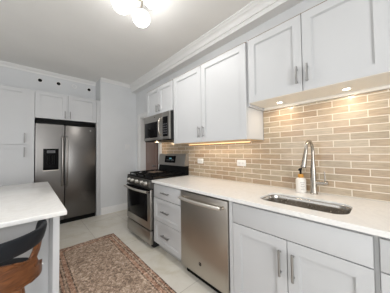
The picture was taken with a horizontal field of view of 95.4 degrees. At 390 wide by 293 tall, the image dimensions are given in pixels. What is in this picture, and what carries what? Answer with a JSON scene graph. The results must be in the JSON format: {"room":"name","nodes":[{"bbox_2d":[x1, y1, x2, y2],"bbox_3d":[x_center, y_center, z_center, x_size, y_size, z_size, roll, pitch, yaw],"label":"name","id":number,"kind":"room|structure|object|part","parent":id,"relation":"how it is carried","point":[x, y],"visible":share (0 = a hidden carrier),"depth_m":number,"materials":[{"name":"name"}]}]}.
{"room":"kitchen","nodes":[
{"label":"kitchen","id":0,"kind":"room"},
{"bbox_2d":[34,122,34,161],"bbox_3d":[-3.852,-0.006,2.998,3.675,2.830,0.080,1,-2,-43],"label":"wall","id":1,"kind":"structure","parent":0,"point":[34,122],"depth_m":3.55,"materials":[{"name":"paint"}]},
{"bbox_2d":[0,66,95,99],"bbox_3d":[-3.700,-1.223,2.852,3.675,0.410,0.410,1,-2,-43],"label":"wall","id":2,"kind":"structure","parent":0,"point":[12,77],"depth_m":3.35,"materials":[{"name":"paint"}]},
{"bbox_2d":[96,79,135,214],"bbox_3d":[-1.891,0.002,4.247,0.895,2.830,0.780,1,-2,-43],"label":"wall","id":3,"kind":"structure","parent":0,"point":[117,103],"depth_m":3.87,"materials":[{"name":"paint"}]},
{"bbox_2d":[34,90,95,123],"bbox_3d":[-2.567,-0.711,3.532,0.932,0.464,0.698,1,-2,-43],"label":"upper cabinet","id":4,"kind":"object","parent":3,"relation":"attached to","point":[48,105],"visible":0.98,"depth_m":3.26,"materials":[{"name":"paint"}]},
{"bbox_3d":[-2.540,-0.721,3.145,0.438,0.464,0.020,1,-2,-43],"label":"door","id":5,"kind":"part","parent":4,"relation":"part of","materials":[{"name":"paint"}]},
{"bbox_3d":[-2.193,-0.717,3.470,0.468,0.464,0.020,1,-2,-43],"label":"door","id":6,"kind":"part","parent":4,"relation":"part of","materials":[{"name":"paint"}]},
{"bbox_2d":[101,203,126,214],"bbox_3d":[-1.640,1.335,3.885,0.760,0.140,0.016,1,-2,-43],"label":"baseboard","id":7,"kind":"structure","parent":3,"relation":"attached to","point":[106,210],"depth_m":3.78,"materials":[{"name":"paint"}]},
{"bbox_2d":[100,77,129,87],"bbox_3d":[-1.714,-1.392,3.904,0.660,0.065,0.040,1,-2,-43],"label":"trim","id":8,"kind":"structure","parent":3,"relation":"attached to","point":[101,78],"depth_m":3.87,"materials":[{"name":"paint"}]},
{"bbox_2d":[0,0,252,84],"bbox_3d":[-0.915,-1.560,1.108,5.550,0.100,6.980,1,-2,-43],"label":"ceiling","id":9,"kind":"structure","parent":0,"point":[89,40],"depth_m":2.31,"materials":[{"name":"paint"}]},
{"bbox_2d":[112,0,161,27],"bbox_3d":[-0.547,-1.395,1.695,0.399,0.208,0.478,1,-2,-43],"label":"ceiling light","id":10,"kind":"object","parent":9,"relation":"attached to","point":[141,18],"visible":1,"depth_m":1.70,"materials":[{"name":"white glass"}]},
{"bbox_3d":[-0.697,-1.350,1.691,0.176,0.123,0.176,1,-2,-43],"label":"lamp shade","id":11,"kind":"part","parent":10,"relation":"part of","materials":[{"name":"white glass"}]},
{"bbox_3d":[-0.568,-1.347,1.880,0.176,0.123,0.176,1,-2,-43],"label":"lamp shade","id":12,"kind":"part","parent":10,"relation":"part of","materials":[{"name":"white glass"}]},
{"bbox_3d":[-0.390,-1.356,1.634,0.176,0.123,0.176,1,-2,-43],"label":"lamp shade","id":13,"kind":"part","parent":10,"relation":"part of","materials":[{"name":"white glass"}]},
{"bbox_2d":[59,209,216,292],"bbox_3d":[-0.878,1.369,1.030,5.550,0.100,6.980,1,-2,-43],"label":"floor","id":14,"kind":"structure","parent":0,"point":[171,270],"depth_m":2.46,"materials":[{"name":"tile"}]},
{"bbox_2d":[0,85,34,185],"bbox_3d":[-3.261,0.225,2.846,0.994,2.345,0.698,1,-2,-43],"label":"pantry cabinet","id":15,"kind":"object","parent":14,"relation":"on","point":[17,105],"visible":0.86,"depth_m":2.83,"materials":[{"name":"paint"}]},
{"bbox_3d":[-2.914,0.623,2.743,0.450,1.295,0.020,1,-2,-43],"label":"door","id":16,"kind":"part","parent":15,"relation":"part of","materials":[{"name":"paint"}]},
{"bbox_3d":[-2.929,-0.492,2.772,0.450,0.915,0.020,1,-2,-43],"label":"door","id":17,"kind":"part","parent":15,"relation":"part of","materials":[{"name":"paint"}]},
{"bbox_2d":[0,219,46,292],"bbox_3d":[-1.049,0.882,0.882,0.480,0.875,0.421,1,-2,-43],"label":"counter stool","id":18,"kind":"object","parent":14,"relation":"on","point":[15,273],"visible":1,"depth_m":0.88,"materials":[{"name":"brown wood"}]},
{"bbox_3d":[-1.058,0.679,0.895,0.400,0.042,0.336,1,-2,-43],"label":"seat","id":19,"kind":"part","parent":18,"relation":"part of","materials":[{"name":"black leather"}]},
{"bbox_3d":[-1.024,0.491,0.860,0.480,0.095,0.332,1,-2,-43],"label":"backrest","id":20,"kind":"part","parent":18,"relation":"part of","materials":[{"name":"black leather"}]},
{"bbox_2d":[0,216,59,292],"bbox_3d":[-1.797,0.903,1.368,1.043,0.874,1.538,1,-2,-43],"label":"kitchen island","id":21,"kind":"object","parent":14,"relation":"on","point":[47,281],"visible":0.38,"depth_m":1.24,"materials":[{"name":"paint"}]},
{"bbox_2d":[0,182,66,227],"bbox_3d":[-1.803,0.448,1.361,1.136,0.030,1.625,1,-2,-43],"label":"island countertop","id":22,"kind":"structure","parent":21,"relation":"on","point":[29,202],"depth_m":1.30,"materials":[{"name":"white stone"}]},
{"bbox_3d":[-1.429,0.907,1.712,0.035,0.874,1.538,1,-2,-43],"label":"panel","id":23,"kind":"part","parent":21,"relation":"part of","materials":[{"name":"paint"}]},
{"bbox_2d":[34,119,95,223],"bbox_3d":[-2.546,0.475,3.494,0.912,1.862,0.774,1,-2,-43],"label":"refrigerator","id":24,"kind":"object","parent":14,"relation":"on","point":[65,152],"visible":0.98,"depth_m":3.28,"materials":[{"name":"grey metal"}]},
{"bbox_3d":[-2.546,0.463,3.113,0.392,1.705,0.068,1,-2,-43],"label":"door","id":25,"kind":"part","parent":24,"relation":"part of","materials":[{"name":"grey metal"}]},
{"bbox_3d":[-2.380,0.260,3.184,0.033,0.899,0.082,1,-2,-43],"label":"handle","id":26,"kind":"part","parent":24,"relation":"part of","materials":[{"name":"silver metal"}]},
{"bbox_3d":[-2.333,0.261,3.228,0.033,0.899,0.082,1,-2,-43],"label":"handle","id":27,"kind":"part","parent":24,"relation":"part of","materials":[{"name":"silver metal"}]},
{"bbox_3d":[-2.210,0.467,3.428,0.512,1.705,0.068,1,-2,-43],"label":"door","id":28,"kind":"part","parent":24,"relation":"part of","materials":[{"name":"grey metal"}]},
{"bbox_2d":[95,100,99,215],"bbox_3d":[-2.200,0.235,3.865,0.070,2.352,0.660,1,-2,-43],"label":"panel","id":29,"kind":"object","parent":14,"relation":"on","point":[97,124],"visible":0.44,"depth_m":3.62,"materials":[{"name":"paint"}]},
{"bbox_2d":[59,233,176,292],"bbox_3d":[-0.708,1.327,1.623,0.760,0.008,2.500,1,-2,-43],"label":"runner rug","id":30,"kind":"object","parent":14,"relation":"on","point":[104,264],"visible":0.91,"depth_m":1.92,"materials":[{"name":"brown fabric"}]},
{"bbox_2d":[124,154,188,247],"bbox_3d":[-0.628,0.742,2.800,0.752,1.242,0.760,1,-2,-43],"label":"gas range","id":31,"kind":"object","parent":14,"relation":"on","point":[140,187],"visible":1,"depth_m":2.62,"materials":[{"name":"grey metal"}]},
{"bbox_3d":[-0.887,0.610,2.563,0.048,0.032,0.701,1,-2,-43],"label":"handle","id":32,"kind":"part","parent":31,"relation":"part of","materials":[{"name":"silver metal"}]},
{"bbox_3d":[-0.827,0.849,2.610,0.043,0.527,0.750,1,-2,-43],"label":"oven door","id":33,"kind":"part","parent":31,"relation":"part of","materials":[{"name":"silver metal"}]},
{"bbox_3d":[-0.821,1.217,2.601,0.041,0.177,0.750,1,-2,-43],"label":"drawer","id":34,"kind":"part","parent":31,"relation":"part of","materials":[{"name":"silver metal"}]},
{"bbox_3d":[-0.832,0.511,2.619,0.045,0.124,0.758,1,-2,-43],"label":"control panel","id":35,"kind":"part","parent":31,"relation":"part of","materials":[{"name":"silver metal"}]},
{"bbox_2d":[128,172,184,179],"bbox_3d":[-0.621,0.450,2.819,0.601,0.016,0.760,1,-2,-43],"label":"cooktop","id":36,"kind":"object","parent":31,"relation":"in","point":[134,176],"depth_m":2.63,"materials":[{"name":"black metal"}]},
{"bbox_2d":[154,183,181,261],"bbox_3d":[-0.131,0.908,2.330,0.666,0.872,0.576,1,-2,-43],"label":"base cabinet","id":37,"kind":"object","parent":14,"relation":"on","point":[167,204],"visible":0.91,"depth_m":2.11,"materials":[{"name":"paint"}]},
{"bbox_3d":[-0.337,1.089,2.131,0.020,0.286,0.570,1,-2,-43],"label":"drawer","id":38,"kind":"part","parent":37,"relation":"part of","materials":[{"name":"paint"}]},
{"bbox_3d":[-0.341,0.800,2.138,0.020,0.280,0.570,1,-2,-43],"label":"drawer","id":39,"kind":"part","parent":37,"relation":"part of","materials":[{"name":"paint"}]},
{"bbox_3d":[-0.344,0.569,2.144,0.020,0.169,0.570,1,-2,-43],"label":"drawer","id":40,"kind":"part","parent":37,"relation":"part of","materials":[{"name":"paint"}]},
{"bbox_2d":[178,190,230,292],"bbox_3d":[0.259,0.893,1.865,0.713,0.868,0.616,1,-2,-43],"label":"dishwasher","id":41,"kind":"object","parent":14,"relation":"on","point":[205,237],"visible":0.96,"depth_m":1.63,"materials":[{"name":"grey metal"}]},
{"bbox_3d":[0.013,0.524,1.649,0.052,0.030,0.538,1,-2,-43],"label":"handle","id":42,"kind":"part","parent":41,"relation":"part of","materials":[{"name":"silver metal"}]},
{"bbox_2d":[233,202,375,292],"bbox_3d":[0.800,0.870,1.336,0.666,0.872,0.809,1,-2,-43],"label":"base cabinet","id":43,"kind":"object","parent":14,"relation":"on","point":[274,252],"visible":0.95,"depth_m":1.09,"materials":[{"name":"paint"}]},
{"bbox_2d":[229,201,233,292],"bbox_3d":[0.307,0.827,1.457,0.026,0.767,0.034,1,-2,-43],"label":"trim","id":44,"kind":"structure","parent":43,"relation":"attached to","point":[230,202],"depth_m":1.45,"materials":[{"name":"paint"}]},
{"bbox_3d":[0.457,0.904,1.285,0.020,0.589,0.408,1,-2,-43],"label":"door","id":45,"kind":"part","parent":43,"relation":"part of","materials":[{"name":"paint"}]},
{"bbox_3d":[0.548,0.751,1.148,0.038,0.165,0.016,1,-2,-43],"label":"handle","id":46,"kind":"part","parent":43,"relation":"part of","materials":[{"name":"silver metal"}]},
{"bbox_3d":[0.602,0.749,1.090,0.038,0.165,0.016,1,-2,-43],"label":"handle","id":47,"kind":"part","parent":43,"relation":"part of","materials":[{"name":"silver metal"}]},
{"bbox_3d":[0.734,0.893,0.990,0.020,0.589,0.390,1,-2,-43],"label":"door","id":48,"kind":"part","parent":43,"relation":"part of","materials":[{"name":"paint"}]},
{"bbox_2d":[374,235,380,292],"bbox_3d":[0.893,0.803,0.859,0.028,0.767,0.016,1,-2,-43],"label":"trim","id":49,"kind":"structure","parent":43,"relation":"attached to","point":[376,238],"depth_m":0.86,"materials":[{"name":"paint"}]},
{"bbox_2d":[379,236,389,292],"bbox_3d":[1.308,0.850,0.822,0.628,0.872,0.600,1,-2,-43],"label":"base cabinet","id":50,"kind":"object","parent":14,"relation":"on","point":[384,243],"visible":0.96,"depth_m":0.82,"materials":[{"name":"paint"}]},
{"bbox_2d":[152,175,389,238],"bbox_3d":[0.593,0.424,1.573,0.657,0.030,2.708,1,-2,-43],"label":"countertop","id":51,"kind":"structure","parent":50,"relation":"on","point":[367,216],"depth_m":1.30,"materials":[{"name":"white stone"}]},
{"bbox_2d":[296,168,305,192],"bbox_3d":[0.939,0.296,1.575,0.080,0.215,0.080,0,-2,-11],"label":"soap bottle","id":52,"kind":"object","parent":51,"relation":"on","point":[300,181],"visible":1,"depth_m":1.55,"materials":[{"name":"white plastic"}]},
{"bbox_2d":[261,195,351,214],"bbox_3d":[0.772,0.509,1.279,0.291,0.198,0.536,1,-2,-43],"label":"sink","id":53,"kind":"object","parent":51,"relation":"in","point":[293,201],"visible":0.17,"depth_m":1.36,"materials":[{"name":"silver metal"}]},
{"bbox_2d":[300,140,328,194],"bbox_3d":[0.961,0.172,1.428,0.226,0.457,0.132,0,-2,-38],"label":"faucet","id":54,"kind":"object","parent":51,"relation":"on","point":[313,176],"visible":1,"depth_m":1.48,"materials":[{"name":"silver metal"}]},
{"bbox_3d":[0.943,0.038,1.462,0.179,0.187,0.026,1,-2,-40],"label":"spout","id":55,"kind":"part","parent":54,"relation":"part of","materials":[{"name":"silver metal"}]},
{"bbox_3d":[1.081,0.502,0.624,0.020,0.152,0.594,1,-2,-43],"label":"drawer","id":56,"kind":"part","parent":50,"relation":"part of","materials":[{"name":"paint"}]},
{"bbox_3d":[1.086,0.878,0.614,0.020,0.589,0.594,1,-2,-43],"label":"door","id":57,"kind":"part","parent":50,"relation":"part of","materials":[{"name":"paint"}]},
{"bbox_2d":[131,0,303,93],"bbox_3d":[0.606,-1.423,1.994,0.115,0.165,6.000,1,-2,-43],"label":"wall","id":58,"kind":"structure","parent":0,"point":[280,6],"depth_m":2.17,"materials":[{"name":"paint"}]},
{"bbox_2d":[130,0,278,90],"bbox_3d":[0.544,-1.448,1.936,0.055,0.115,6.000,1,-2,-43],"label":"trim","id":59,"kind":"structure","parent":58,"relation":"attached to","point":[254,7],"depth_m":2.29,"materials":[{"name":"paint"}]},
{"bbox_2d":[136,0,389,279],"bbox_3d":[0.706,-0.090,2.036,0.128,2.830,6.000,1,-2,-43],"label":"wall","id":60,"kind":"structure","parent":0,"point":[349,135],"depth_m":1.60,"materials":[{"name":"tile"}]},
{"bbox_2d":[137,112,161,172],"bbox_3d":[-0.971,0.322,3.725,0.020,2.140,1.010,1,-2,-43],"label":"trim","id":61,"kind":"structure","parent":60,"relation":"attached to","point":[144,114],"depth_m":4.03,"materials":[{"name":"paint"}]},
{"bbox_2d":[146,142,157,170],"bbox_3d":[-0.984,0.379,3.900,0.128,2.015,0.497,1,-2,-43],"label":"door","id":62,"kind":"structure","parent":60,"relation":"in","point":[151,147],"depth_m":3.90,"materials":[{"name":"brown wood"}]},
{"bbox_2d":[147,79,173,116],"bbox_3d":[-0.480,-0.743,2.951,0.376,0.444,0.770,1,-2,-43],"label":"upper cabinet","id":63,"kind":"object","parent":60,"relation":"attached to","point":[160,99],"visible":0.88,"depth_m":2.79,"materials":[{"name":"paint"}]},
{"bbox_3d":[-0.711,-0.735,2.992,0.020,0.436,0.390,1,-2,-43],"label":"door","id":64,"kind":"part","parent":63,"relation":"part of","materials":[{"name":"paint"}]},
{"bbox_2d":[144,111,173,142],"bbox_3d":[-0.504,-0.293,2.906,0.445,0.421,0.757,1,-2,-43],"label":"microwave","id":65,"kind":"object","parent":63,"relation":"attached to","point":[159,127],"visible":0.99,"depth_m":2.69,"materials":[{"name":"grey metal"}]},
{"bbox_3d":[-0.677,-0.299,2.872,0.032,0.402,0.572,1,-2,-43],"label":"door","id":66,"kind":"part","parent":65,"relation":"part of","materials":[{"name":"silver metal"}]},
{"bbox_3d":[-0.531,-0.297,2.654,0.061,0.280,0.026,1,-2,-43],"label":"handle","id":67,"kind":"part","parent":65,"relation":"part of","materials":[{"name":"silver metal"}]},
{"bbox_3d":[-0.417,-0.310,2.595,0.032,0.402,0.183,1,-2,-43],"label":"control panel","id":68,"kind":"part","parent":65,"relation":"part of","materials":[{"name":"silver metal"}]},
{"bbox_3d":[-0.447,-0.745,2.711,0.020,0.436,0.370,1,-2,-43],"label":"door","id":69,"kind":"part","parent":63,"relation":"part of","materials":[{"name":"paint"}]},
{"bbox_2d":[173,42,263,143],"bbox_3d":[0.200,-0.521,2.222,0.376,0.943,1.163,1,-2,-43],"label":"upper cabinet","id":70,"kind":"object","parent":60,"relation":"attached to","point":[211,98],"visible":0.98,"depth_m":1.97,"materials":[{"name":"paint"}]},
{"bbox_3d":[-0.109,-0.512,2.347,0.020,0.931,0.552,1,-2,-43],"label":"door","id":71,"kind":"part","parent":70,"relation":"part of","materials":[{"name":"paint"}]},
{"bbox_3d":[0.209,-0.990,2.249,0.334,0.004,1.161,1,-2,-43],"label":"panel","id":72,"kind":"part","parent":70,"relation":"part of","materials":[{"name":"white wood"}]},
{"bbox_2d":[188,141,249,144],"bbox_3d":[0.250,-0.040,2.251,0.024,0.015,1.000,1,-2,-43],"label":"strip light","id":73,"kind":"object","parent":70,"relation":"attached to","point":[235,141],"visible":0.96,"depth_m":2.16,"materials":[{"name":"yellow plastic"}]},
{"bbox_3d":[0.221,-0.051,2.224,0.334,0.004,1.161,1,-2,-43],"label":"panel","id":74,"kind":"part","parent":70,"relation":"part of","materials":[{"name":"white wood"}]},
{"bbox_3d":[0.288,-0.528,1.923,0.020,0.931,0.602,1,-2,-43],"label":"door","id":75,"kind":"part","parent":70,"relation":"part of","materials":[{"name":"paint"}]},
{"bbox_2d":[237,160,245,165],"bbox_3d":[0.548,0.195,2.100,0.009,0.072,0.120,1,-2,-43],"label":"wall outlet","id":76,"kind":"object","parent":60,"relation":"attached to","point":[239,162],"visible":1,"depth_m":2.10,"materials":[{"name":"white plastic"}]},
{"bbox_2d":[248,0,389,110],"bbox_3d":[0.921,-0.709,1.454,0.376,0.627,0.902,1,-2,-43],"label":"upper cabinet","id":77,"kind":"object","parent":60,"relation":"attached to","point":[332,46],"visible":1,"depth_m":1.28,"materials":[{"name":"paint"}]},
{"bbox_2d":[246,42,263,110],"bbox_3d":[0.626,-0.692,1.813,0.316,0.625,0.022,1,-2,-43],"label":"trim","id":78,"kind":"structure","parent":77,"relation":"attached to","point":[249,105],"depth_m":1.71,"materials":[{"name":"paint"}]},
{"bbox_3d":[0.665,-0.713,1.522,0.020,0.593,0.448,1,-2,-43],"label":"door","id":79,"kind":"part","parent":77,"relation":"part of","materials":[{"name":"paint"}]},
{"bbox_3d":[0.933,-1.020,1.477,0.334,0.004,0.900,1,-2,-43],"label":"panel","id":80,"kind":"part","parent":77,"relation":"part of","materials":[{"name":"white wood"}]},
{"bbox_3d":[0.778,-0.544,1.358,0.038,0.130,0.016,1,-2,-43],"label":"handle","id":81,"kind":"part","parent":77,"relation":"part of","materials":[{"name":"silver metal"}]},
{"bbox_3d":[0.826,-0.546,1.307,0.038,0.130,0.016,1,-2,-43],"label":"handle","id":82,"kind":"part","parent":77,"relation":"part of","materials":[{"name":"silver metal"}]},
{"bbox_3d":[0.940,-0.419,1.461,0.334,0.004,0.900,1,-2,-43],"label":"panel","id":83,"kind":"part","parent":77,"relation":"part of","materials":[{"name":"white wood"}]},
{"bbox_3d":[1.052,-0.408,1.564,0.030,0.029,0.902,1,-2,-43],"label":"light rail","id":84,"kind":"part","parent":77,"relation":"part of","materials":[{"name":"beige wood"}]},
{"bbox_3d":[0.974,-0.725,1.193,0.020,0.593,0.444,1,-2,-43],"label":"door","id":85,"kind":"part","parent":77,"relation":"part of","materials":[{"name":"paint"}]},
{"bbox_3d":[-2.886,-0.120,-0.794,0.100,2.830,6.780,1,-2,-43],"label":"wall","id":86,"kind":"structure","parent":0,"visible":0},
{"bbox_2d":[0,60,95,85],"bbox_3d":[-3.545,-1.397,2.689,3.675,0.075,0.050,1,-2,-43],"label":"trim","id":87,"kind":"structure","parent":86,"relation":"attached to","point":[2,63],"depth_m":3.35,"materials":[{"name":"paint"}]}
]}

